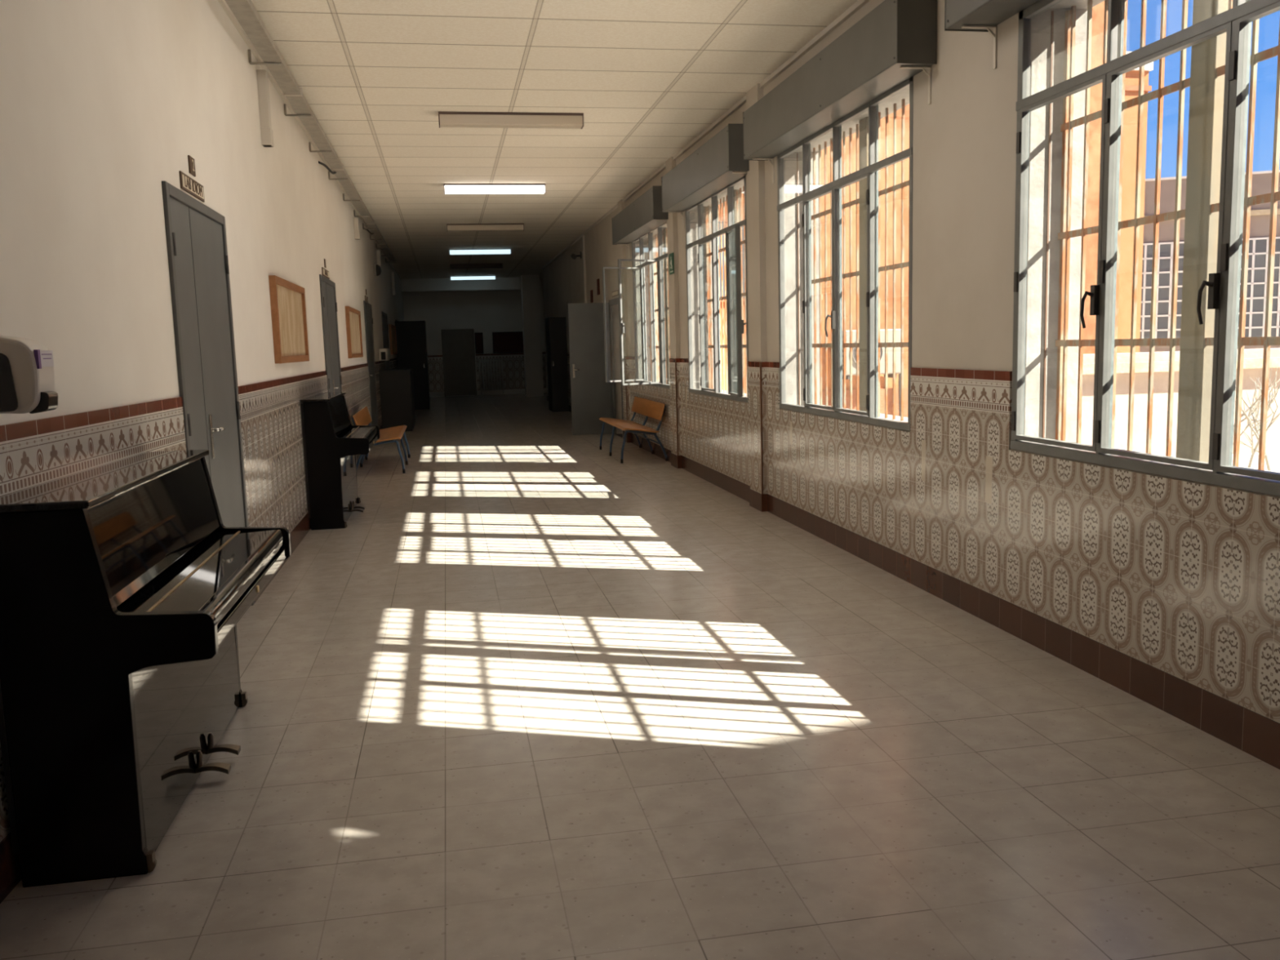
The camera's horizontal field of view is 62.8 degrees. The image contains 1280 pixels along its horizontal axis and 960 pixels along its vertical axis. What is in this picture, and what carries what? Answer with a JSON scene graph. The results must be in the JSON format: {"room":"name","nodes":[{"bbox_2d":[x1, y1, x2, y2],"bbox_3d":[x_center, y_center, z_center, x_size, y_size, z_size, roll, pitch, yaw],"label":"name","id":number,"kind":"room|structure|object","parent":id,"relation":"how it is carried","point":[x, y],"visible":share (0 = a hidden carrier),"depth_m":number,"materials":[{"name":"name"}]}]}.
{"room":"school corridor","nodes":[
{"label":"school corridor","id":0,"kind":"room"},
{"bbox_2d":[0,0,404,425],"bbox_3d":[-3.768,-1.875,12.695,0.400,3.812,39.000,-3,8,-10],"label":"wall","id":1,"kind":"structure","parent":0,"point":[103,103],"depth_m":4.23,"materials":[{"name":"paint"}]},
{"bbox_2d":[0,335,57,413],"bbox_3d":[-1.551,-0.247,2.451,0.331,0.190,0.124,-3,8,-10],"label":"soap dispenser","id":2,"kind":"object","parent":1,"relation":"attached to","point":[27,375],"visible":1,"depth_m":2.42,"materials":[{"name":"beige plastic"}]},
{"bbox_2d":[0,424,382,903],"bbox_3d":[-3.570,-0.203,12.838,0.162,0.150,38.800,-3,8,-10],"label":"baseboard","id":3,"kind":"structure","parent":1,"relation":"attached to","point":[11,876],"depth_m":2.87,"materials":[{"name":"tile"}]},
{"bbox_2d":[187,155,195,176],"bbox_3d":[-2.184,-1.532,5.117,0.012,0.085,0.110,-3,8,-10],"label":"number plate","id":4,"kind":"object","parent":1,"relation":"attached to","point":[191,161],"visible":1,"depth_m":5.10,"materials":[{"name":"brown ceramic"}]},
{"bbox_2d":[178,170,204,202],"bbox_3d":[-2.176,-1.425,5.106,0.012,0.080,0.470,-3,8,-10],"label":"door sign","id":5,"kind":"object","parent":1,"relation":"attached to","point":[188,184],"visible":1,"depth_m":5.07,"materials":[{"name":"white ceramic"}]},
{"bbox_2d":[0,358,397,841],"bbox_3d":[-3.591,-0.823,12.757,0.156,1.100,38.800,-3,8,-10],"label":"dado","id":6,"kind":"object","parent":1,"relation":"attached to","point":[34,452],"visible":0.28,"depth_m":4.62,"materials":[{"name":"tile"}]},
{"bbox_2d":[161,181,254,605],"bbox_3d":[-2.143,-0.292,5.309,0.081,2.185,1.260,-3,8,-10],"label":"door","id":7,"kind":"structure","parent":1,"relation":"in","point":[196,233],"depth_m":5.24,"materials":[{"name":"silver metal"}]},
{"bbox_2d":[256,69,274,146],"bbox_3d":[-2.591,-2.567,7.253,0.068,0.500,0.098,-3,8,-10],"label":"duct","id":8,"kind":"object","parent":1,"relation":"attached to","point":[267,135],"visible":1,"depth_m":7.22,"materials":[{"name":"beige"}]},
{"bbox_2d":[268,275,309,363],"bbox_3d":[-2.673,-1.207,8.038,0.045,0.606,1.550,-3,8,-10],"label":"pinboard","id":9,"kind":"object","parent":1,"relation":"attached to","point":[287,299],"visible":1,"depth_m":7.88,"materials":[{"name":"brown wood"}]},
{"bbox_2d":[217,0,400,279],"bbox_3d":[-3.660,-3.547,12.405,0.170,0.030,38.800,-3,8,-10],"label":"trim","id":10,"kind":"structure","parent":1,"relation":"attached to","point":[222,2],"depth_m":8.17,"materials":[{"name":"beige metal"}]},
{"bbox_2d":[225,0,396,263],"bbox_3d":[-2.732,-2.944,8.348,0.236,0.117,30.000,-3,8,-10],"label":"cable tray","id":11,"kind":"object","parent":1,"relation":"attached to","point":[244,11],"visible":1,"depth_m":7.89,"materials":[{"name":"beige metal"}]},
{"bbox_2d":[321,266,329,279],"bbox_3d":[-3.230,-2.126,10.786,0.012,0.080,0.620,-3,8,-10],"label":"door sign","id":12,"kind":"object","parent":1,"relation":"attached to","point":[325,273],"visible":1,"depth_m":10.70,"materials":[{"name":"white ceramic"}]},
{"bbox_2d":[319,274,342,392],"bbox_3d":[-3.207,-1.007,11.043,0.081,2.185,1.360,-3,8,-10],"label":"door","id":13,"kind":"structure","parent":1,"relation":"in","point":[327,290],"depth_m":10.93,"materials":[{"name":"silver metal"}]},
{"bbox_2d":[345,306,363,358],"bbox_3d":[-3.719,-1.912,13.673,0.045,0.630,1.800,-3,8,-10],"label":"pinboard","id":14,"kind":"object","parent":1,"relation":"attached to","point":[353,316],"visible":1,"depth_m":13.52,"materials":[{"name":"brown wood"}]},
{"bbox_2d":[353,217,359,239],"bbox_3d":[-3.994,-3.549,14.802,0.068,0.300,0.108,-3,8,-10],"label":"duct","id":15,"kind":"object","parent":1,"relation":"attached to","point":[357,233],"visible":1,"depth_m":14.76,"materials":[{"name":"beige"}]},
{"bbox_2d":[363,300,378,426],"bbox_3d":[-4.247,-1.706,16.649,0.081,2.185,1.550,-3,8,-10],"label":"door","id":16,"kind":"structure","parent":1,"relation":"in","point":[368,318],"depth_m":16.64,"materials":[{"name":"silver metal"}]},
{"bbox_2d":[373,263,381,276],"bbox_3d":[-4.686,-3.749,18.747,0.115,0.237,0.237,-3,8,-10],"label":"bell","id":17,"kind":"object","parent":1,"relation":"attached to","point":[377,269],"visible":1,"depth_m":18.67,"materials":[{"name":"grey"}]},
{"bbox_2d":[376,249,381,266],"bbox_3d":[-4.899,-4.157,19.681,0.068,0.300,0.128,-3,8,-10],"label":"duct","id":18,"kind":"object","parent":1,"relation":"attached to","point":[378,251],"visible":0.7,"depth_m":19.62,"materials":[{"name":"beige"}]},
{"bbox_2d":[378,348,389,360],"bbox_3d":[-4.686,-2.299,19.233,0.140,0.220,0.704,-3,8,-10],"label":"dispenser","id":19,"kind":"object","parent":1,"relation":"attached to","point":[384,353],"visible":1,"depth_m":18.90,"materials":[{"name":"beige plastic"}]},
{"bbox_2d":[381,311,391,368],"bbox_3d":[-5.088,-2.272,21.188,0.081,2.185,1.750,-3,8,-10],"label":"door","id":20,"kind":"structure","parent":1,"relation":"in","point":[384,318],"depth_m":21.12,"materials":[{"name":"silver metal"}]},
{"bbox_2d":[388,324,397,355],"bbox_3d":[-5.602,-3.182,23.822,0.045,0.660,2.300,-3,8,-10],"label":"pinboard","id":21,"kind":"object","parent":1,"relation":"attached to","point":[393,337],"visible":1,"depth_m":23.61,"materials":[{"name":"brown wood"}]},
{"bbox_2d":[391,271,395,295],"bbox_3d":[-5.909,-4.714,25.163,0.068,0.550,0.128,-3,8,-10],"label":"duct","id":22,"kind":"object","parent":1,"relation":"attached to","point":[393,273],"visible":1,"depth_m":25.11,"materials":[{"name":"beige"}]},
{"bbox_2d":[402,279,546,396],"bbox_3d":[-4.295,-4.389,32.163,6.274,3.812,0.200,-3,8,-10],"label":"wall","id":23,"kind":"structure","parent":0,"point":[497,311],"depth_m":31.82,"materials":[{"name":"paint"}]},
{"bbox_2d":[440,328,476,396],"bbox_3d":[-5.504,-3.571,31.923,0.980,2.020,0.030,-3,8,-10],"label":"door","id":24,"kind":"structure","parent":23,"relation":"in","point":[458,348],"depth_m":31.92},
{"bbox_2d":[474,332,483,354],"bbox_3d":[-4.900,-4.167,31.958,0.240,0.640,0.035,-3,8,-10],"label":"noticeboard","id":25,"kind":"object","parent":23,"relation":"attached to","point":[478,335],"visible":1,"depth_m":31.95,"materials":[{"name":"brown"}]},
{"bbox_2d":[426,351,546,391],"bbox_3d":[-4.197,-3.331,32.204,5.774,1.100,0.012,-3,8,-10],"label":"dado","id":26,"kind":"object","parent":23,"relation":"attached to","point":[513,363],"visible":0.36,"depth_m":32.16,"materials":[{"name":"tile"}]},
{"bbox_2d":[492,331,523,353],"bbox_3d":[-3.888,-4.219,32.139,1.240,0.640,0.035,-3,8,-10],"label":"noticeboard","id":27,"kind":"object","parent":23,"relation":"attached to","point":[510,341],"visible":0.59,"depth_m":32.09,"materials":[{"name":"black"}]},
{"bbox_2d":[520,275,543,396],"bbox_3d":[-3.136,-4.181,30.508,0.500,3.462,0.500,-3,8,-10],"label":"pillar","id":28,"kind":"structure","parent":0,"point":[530,284],"depth_m":30.27,"materials":[{"name":"paint"}]},
{"bbox_2d":[251,0,857,279],"bbox_3d":[-0.882,-3.817,12.989,6.174,0.200,39.000,-3,8,-10],"label":"ceiling","id":29,"kind":"structure","parent":0,"point":[646,77],"depth_m":8.43,"materials":[{"name":"white tile"}]},
{"bbox_2d":[400,277,519,292],"bbox_3d":[-5.244,-5.716,30.694,3.424,0.350,0.400,-3,8,-10],"label":"beam","id":30,"kind":"structure","parent":29,"relation":"attached to","point":[499,283],"depth_m":30.50,"materials":[{"name":"paint"}]},
{"bbox_2d":[450,275,495,279],"bbox_3d":[-4.722,-5.718,29.664,1.264,0.109,0.170,-3,8,-10],"label":"ceiling lamp","id":31,"kind":"object","parent":29,"relation":"attached to","point":[480,277],"visible":1,"depth_m":29.60,"materials":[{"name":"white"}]},
{"bbox_2d":[449,262,502,268],"bbox_3d":[-3.973,-5.194,25.462,1.264,0.109,0.170,-3,8,-10],"label":"ceiling lamp","id":32,"kind":"object","parent":29,"relation":"attached to","point":[490,264],"visible":1,"depth_m":25.40,"materials":[{"name":"brown"}]},
{"bbox_2d":[448,248,511,254],"bbox_3d":[-3.305,-4.724,21.699,1.264,0.109,0.170,-3,8,-10],"label":"ceiling lamp","id":33,"kind":"object","parent":29,"relation":"attached to","point":[480,251],"visible":1,"depth_m":21.63,"materials":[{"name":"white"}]},
{"bbox_2d":[446,223,524,231],"bbox_3d":[-2.563,-4.186,17.396,1.264,0.109,0.170,-3,8,-10],"label":"ceiling lamp","id":34,"kind":"object","parent":29,"relation":"attached to","point":[450,227],"visible":1,"depth_m":17.33,"materials":[{"name":"brown"}]},
{"bbox_2d":[444,183,546,194],"bbox_3d":[-1.825,-3.662,13.202,1.264,0.109,0.170,-3,8,-10],"label":"ceiling lamp","id":35,"kind":"object","parent":29,"relation":"attached to","point":[449,188],"visible":1,"depth_m":13.13,"materials":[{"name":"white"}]},
{"bbox_2d":[438,111,583,128],"bbox_3d":[-1.133,-3.168,9.252,1.264,0.109,0.170,-3,8,-10],"label":"ceiling lamp","id":36,"kind":"object","parent":29,"relation":"attached to","point":[446,119],"visible":1,"depth_m":9.19,"materials":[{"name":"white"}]},
{"bbox_2d":[0,392,1279,959],"bbox_3d":[-0.830,-0.208,13.448,6.074,0.150,39.000,-3,8,-10],"label":"floor","id":37,"kind":"structure","parent":0,"point":[547,695],"depth_m":3.54,"materials":[{"name":"tile"}]},
{"bbox_2d":[0,448,290,887],"bbox_3d":[-1.570,0.490,3.543,0.570,1.058,1.455,-3,8,-10],"label":"upright piano","id":38,"kind":"object","parent":37,"relation":"on","point":[115,700],"visible":1,"depth_m":2.87,"materials":[{"name":"black wood"}]},
{"bbox_2d":[299,391,379,529],"bbox_3d":[-2.581,-0.216,9.195,0.515,1.058,1.455,-3,8,-10],"label":"upright piano","id":39,"kind":"object","parent":37,"relation":"on","point":[331,444],"visible":1,"depth_m":8.51,"materials":[{"name":"black wood"}]},
{"bbox_2d":[351,406,410,473],"bbox_3d":[-3.213,-0.525,13.089,0.587,0.704,2.000,-3,8,-10],"label":"bench","id":40,"kind":"object","parent":37,"relation":"on","point":[362,417],"visible":0.63,"depth_m":12.91,"materials":[{"name":"brown wood"}]},
{"bbox_2d":[378,368,415,431],"bbox_3d":[-4.433,-1.481,19.230,0.545,1.085,1.520,-3,8,-10],"label":"base cabinet","id":41,"kind":"object","parent":37,"relation":"on","point":[396,385],"visible":0.89,"depth_m":18.50,"materials":[{"name":"brown wood"}]},
{"bbox_2d":[395,320,430,409],"bbox_3d":[-5.539,-2.796,25.578,0.700,2.120,0.930,-3,8,-10],"label":"tall cabinet","id":42,"kind":"object","parent":37,"relation":"on","point":[411,343],"visible":0.83,"depth_m":25.11,"materials":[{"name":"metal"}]},
{"bbox_2d":[478,358,504,395],"bbox_3d":[-4.533,-3.142,32.018,0.740,1.090,0.060,-3,8,-10],"label":"radiator","id":43,"kind":"object","parent":37,"relation":"on","point":[485,361],"visible":1,"depth_m":31.99,"materials":[{"name":"grey metal"}]},
{"bbox_2d":[545,316,568,412],"bbox_3d":[-1.834,-2.563,23.251,0.360,2.050,0.930,-3,8,-10],"label":"door","id":44,"kind":"structure","parent":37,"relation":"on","point":[556,327],"depth_m":22.84,"materials":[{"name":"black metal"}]},
{"bbox_2d":[599,396,667,463],"bbox_3d":[-0.118,-0.675,13.573,0.587,0.704,2.000,-3,8,-10],"label":"bench","id":45,"kind":"object","parent":37,"relation":"on","point":[652,409],"visible":1,"depth_m":13.37,"materials":[{"name":"brown wood"}]},
{"bbox_2d":[542,0,1279,497],"bbox_3d":[1.224,-2.132,13.589,2.193,3.813,39.000,-3,8,-10],"label":"wall","id":46,"kind":"structure","parent":0,"point":[964,142],"depth_m":5.45,"materials":[{"name":"paint"}]},
{"bbox_2d":[570,251,582,259],"bbox_3d":[-1.195,-4.219,19.720,0.194,0.153,0.226,-3,8,-10],"label":"security camera","id":47,"kind":"object","parent":46,"relation":"attached to","point":[573,255],"visible":1,"depth_m":19.71,"materials":[{"name":"grey"}]},
{"bbox_2d":[582,235,586,302],"bbox_3d":[-1.021,-3.879,19.308,0.030,1.230,0.100,-3,8,-10],"label":"conduit","id":48,"kind":"object","parent":46,"relation":"attached to","point":[583,236],"visible":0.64,"depth_m":19.27,"materials":[{"name":"beige metal"}]},
{"bbox_2d":[590,289,593,302],"bbox_3d":[-0.856,-3.252,18.597,0.020,0.220,0.200,-3,8,-10],"label":"wall plate","id":49,"kind":"object","parent":46,"relation":"attached to","point":[591,291],"visible":0.86,"depth_m":18.54,"materials":[{"name":"brown"}]},
{"bbox_2d":[596,278,599,294],"bbox_3d":[-0.706,-3.268,17.752,0.020,0.260,0.200,-3,8,-10],"label":"wall plate","id":50,"kind":"object","parent":46,"relation":"attached to","point":[597,280],"visible":1,"depth_m":17.69,"materials":[{"name":"brown"}]},
{"bbox_2d":[612,289,618,297],"bbox_3d":[-0.379,-2.857,16.071,0.012,0.080,0.600,-3,8,-10],"label":"door sign","id":51,"kind":"object","parent":46,"relation":"attached to","point":[615,293],"visible":0.96,"depth_m":16.02,"materials":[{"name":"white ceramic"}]},
{"bbox_2d":[617,199,631,442],"bbox_3d":[-0.230,-2.281,15.248,0.066,3.462,0.332,-3,8,-10],"label":"pilaster","id":52,"kind":"object","parent":46,"relation":"attached to","point":[622,248],"visible":0.62,"depth_m":15.16,"materials":[{"name":"paint"}]},
{"bbox_2d":[601,222,670,388],"bbox_3d":[0.045,-2.187,13.405,0.910,2.025,2.460,-3,8,-10],"label":"window","id":53,"kind":"structure","parent":46,"relation":"in","point":[650,270],"depth_m":13.72,"materials":[{"name":"paint"}]},
{"bbox_2d":[611,186,668,257],"bbox_3d":[-0.012,-3.221,13.306,0.226,0.554,2.968,-3,8,-10],"label":"box","id":54,"kind":"object","parent":46,"relation":"attached to","point":[644,214],"visible":0.84,"depth_m":12.80,"materials":[{"name":"beige metal"}]},
{"bbox_2d":[665,156,681,468],"bbox_3d":[0.382,-1.870,11.949,0.066,3.462,0.352,-3,8,-10],"label":"pilaster","id":55,"kind":"object","parent":46,"relation":"attached to","point":[672,223],"visible":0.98,"depth_m":11.91,"materials":[{"name":"paint"}]},
{"bbox_2d":[669,252,674,275],"bbox_3d":[0.355,-2.435,11.812,0.008,0.230,0.230,-3,8,-10],"label":"exit sign","id":56,"kind":"object","parent":55,"relation":"attached to","point":[671,255],"visible":1,"depth_m":11.79,"materials":[{"name":"green plastic"}]},
{"bbox_2d":[661,123,749,229],"bbox_3d":[0.594,-2.828,10.035,0.226,0.564,2.748,-3,8,-10],"label":"box","id":57,"kind":"object","parent":46,"relation":"attached to","point":[719,162],"visible":0.83,"depth_m":9.52,"materials":[{"name":"beige metal"}]},
{"bbox_2d":[541,0,870,269],"bbox_3d":[0.500,-3.470,10.932,0.030,0.035,34.000,-3,8,-10],"label":"trim","id":58,"kind":"structure","parent":46,"relation":"attached to","point":[859,4],"depth_m":8.37,"materials":[{"name":"beige"}]},
{"bbox_2d":[684,175,748,402],"bbox_3d":[0.862,-1.803,10.274,0.446,2.025,2.320,-3,8,-10],"label":"window","id":59,"kind":"structure","parent":46,"relation":"in","point":[703,233],"depth_m":10.38,"materials":[{"name":"paint"}]},
{"bbox_2d":[746,83,767,511],"bbox_3d":[0.973,-1.473,8.763,0.066,3.462,0.362,-3,8,-10],"label":"pilaster","id":60,"kind":"object","parent":46,"relation":"attached to","point":[756,174],"visible":0.99,"depth_m":8.72,"materials":[{"name":"paint"}]},
{"bbox_2d":[742,0,937,183],"bbox_3d":[1.182,-2.439,6.868,0.226,0.554,2.878,-3,8,-10],"label":"box","id":61,"kind":"object","parent":46,"relation":"attached to","point":[895,42],"visible":1,"depth_m":6.18,"materials":[{"name":"beige metal"}]},
{"bbox_2d":[777,76,913,431],"bbox_3d":[1.451,-1.408,7.103,0.443,2.025,2.420,-3,8,-10],"label":"window","id":62,"kind":"structure","parent":46,"relation":"in","point":[800,191],"depth_m":7.14,"materials":[{"name":"paint"}]},
{"bbox_2d":[545,353,1279,723],"bbox_3d":[0.592,-0.750,11.288,0.020,1.100,34.000,-3,8,-10],"label":"dado","id":63,"kind":"object","parent":46,"relation":"attached to","point":[1180,579],"visible":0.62,"depth_m":4.80,"materials":[{"name":"tile"}]},
{"bbox_2d":[546,395,1279,769],"bbox_3d":[0.606,-0.130,11.368,0.026,0.150,34.000,-3,8,-10],"label":"baseboard","id":64,"kind":"structure","parent":46,"relation":"attached to","point":[1258,735],"depth_m":4.63,"materials":[{"name":"tile"}]},
{"bbox_2d":[944,0,1039,69],"bbox_3d":[1.775,-2.064,3.663,0.226,0.584,2.618,-3,8,-10],"label":"box","id":65,"kind":"object","parent":46,"relation":"attached to","point":[967,15],"visible":1,"depth_m":4.78,"materials":[{"name":"beige metal"}]},
{"bbox_2d":[1009,0,1279,496],"bbox_3d":[2.051,-1.005,3.872,0.443,2.025,2.020,-3,8,-10],"label":"window","id":66,"kind":"structure","parent":46,"relation":"in","point":[1055,77],"depth_m":4.15,"materials":[{"name":"paint"}]},
{"bbox_3d":[0.478,-1.890,16.402,1.693,2.650,1.700,-3,8,-10],"label":"wall","id":67,"kind":"structure","parent":0,"visible":0},
{"bbox_2d":[567,297,623,439],"bbox_3d":[-0.673,-1.715,16.200,0.700,2.120,1.040,-3,8,-10],"label":"door","id":68,"kind":"structure","parent":67,"relation":"in","point":[592,397],"depth_m":16.66,"materials":[{"name":"silver metal"}]},
{"label":"outside","id":69,"kind":"structure","parent":0,"visible":0},
{"bbox_2d":[1231,451,1279,471],"bbox_3d":[29.631,-0.691,13.096,57.060,0.200,75.000,-3,8,-10],"label":"ground","id":70,"kind":"structure","parent":69,"point":[1273,457],"depth_m":13.61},
{"bbox_2d":[842,328,900,416],"bbox_3d":[3.497,-1.337,15.687,1.043,1.810,0.383,-3,8,-10],"label":"air conditioner","id":71,"kind":"object","parent":70,"relation":"on","point":[882,331],"visible":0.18,"depth_m":15.46,"materials":[{"name":"beige"}]},
{"bbox_2d":[852,337,882,365],"bbox_3d":[3.338,-1.877,15.410,0.477,0.477,0.015,-3,8,-10],"label":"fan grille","id":72,"kind":"object","parent":71,"relation":"attached to","point":[854,340],"depth_m":15.38,"materials":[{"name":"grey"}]},
{"bbox_2d":[656,0,1104,417],"bbox_3d":[2.934,-5.712,19.861,7.460,9.500,9.066,-3,8,-10],"label":"building","id":73,"kind":"structure","parent":70,"relation":"on","point":[1098,11],"depth_m":15.75,"materials":[{"name":"brick"}]},
{"bbox_2d":[1116,51,1153,353],"bbox_3d":[8.063,-5.330,24.358,3.870,7.300,6.080,-3,8,-10],"label":"building","id":74,"kind":"structure","parent":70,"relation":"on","point":[1131,82],"depth_m":21.66,"materials":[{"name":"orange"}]},
{"bbox_2d":[1080,347,1279,457],"bbox_3d":[16.302,-1.496,15.892,22.100,1.420,0.560,-3,8,-10],"label":"wall","id":75,"kind":"structure","parent":70,"relation":"on","point":[1253,357],"depth_m":14.09,"materials":[{"name":"stone"}]},
{"bbox_2d":[1139,169,1279,352],"bbox_3d":[27.909,-6.199,31.567,28.000,6.060,9.120,1,8,17],"label":"building","id":76,"kind":"structure","parent":70,"relation":"on","point":[1261,184],"depth_m":30.33,"materials":[{"name":"plaster"},{"name":"paint"},{"name":"glass"}]},
{"bbox_2d":[1232,366,1279,471],"bbox_3d":[7.027,-0.667,11.989,0.754,1.311,1.360,4,9,38],"label":"bare shrub","id":77,"kind":"object","parent":70,"relation":"on","point":[1255,430],"visible":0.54,"depth_m":11.79,"materials":[{"name":"beige plant"}]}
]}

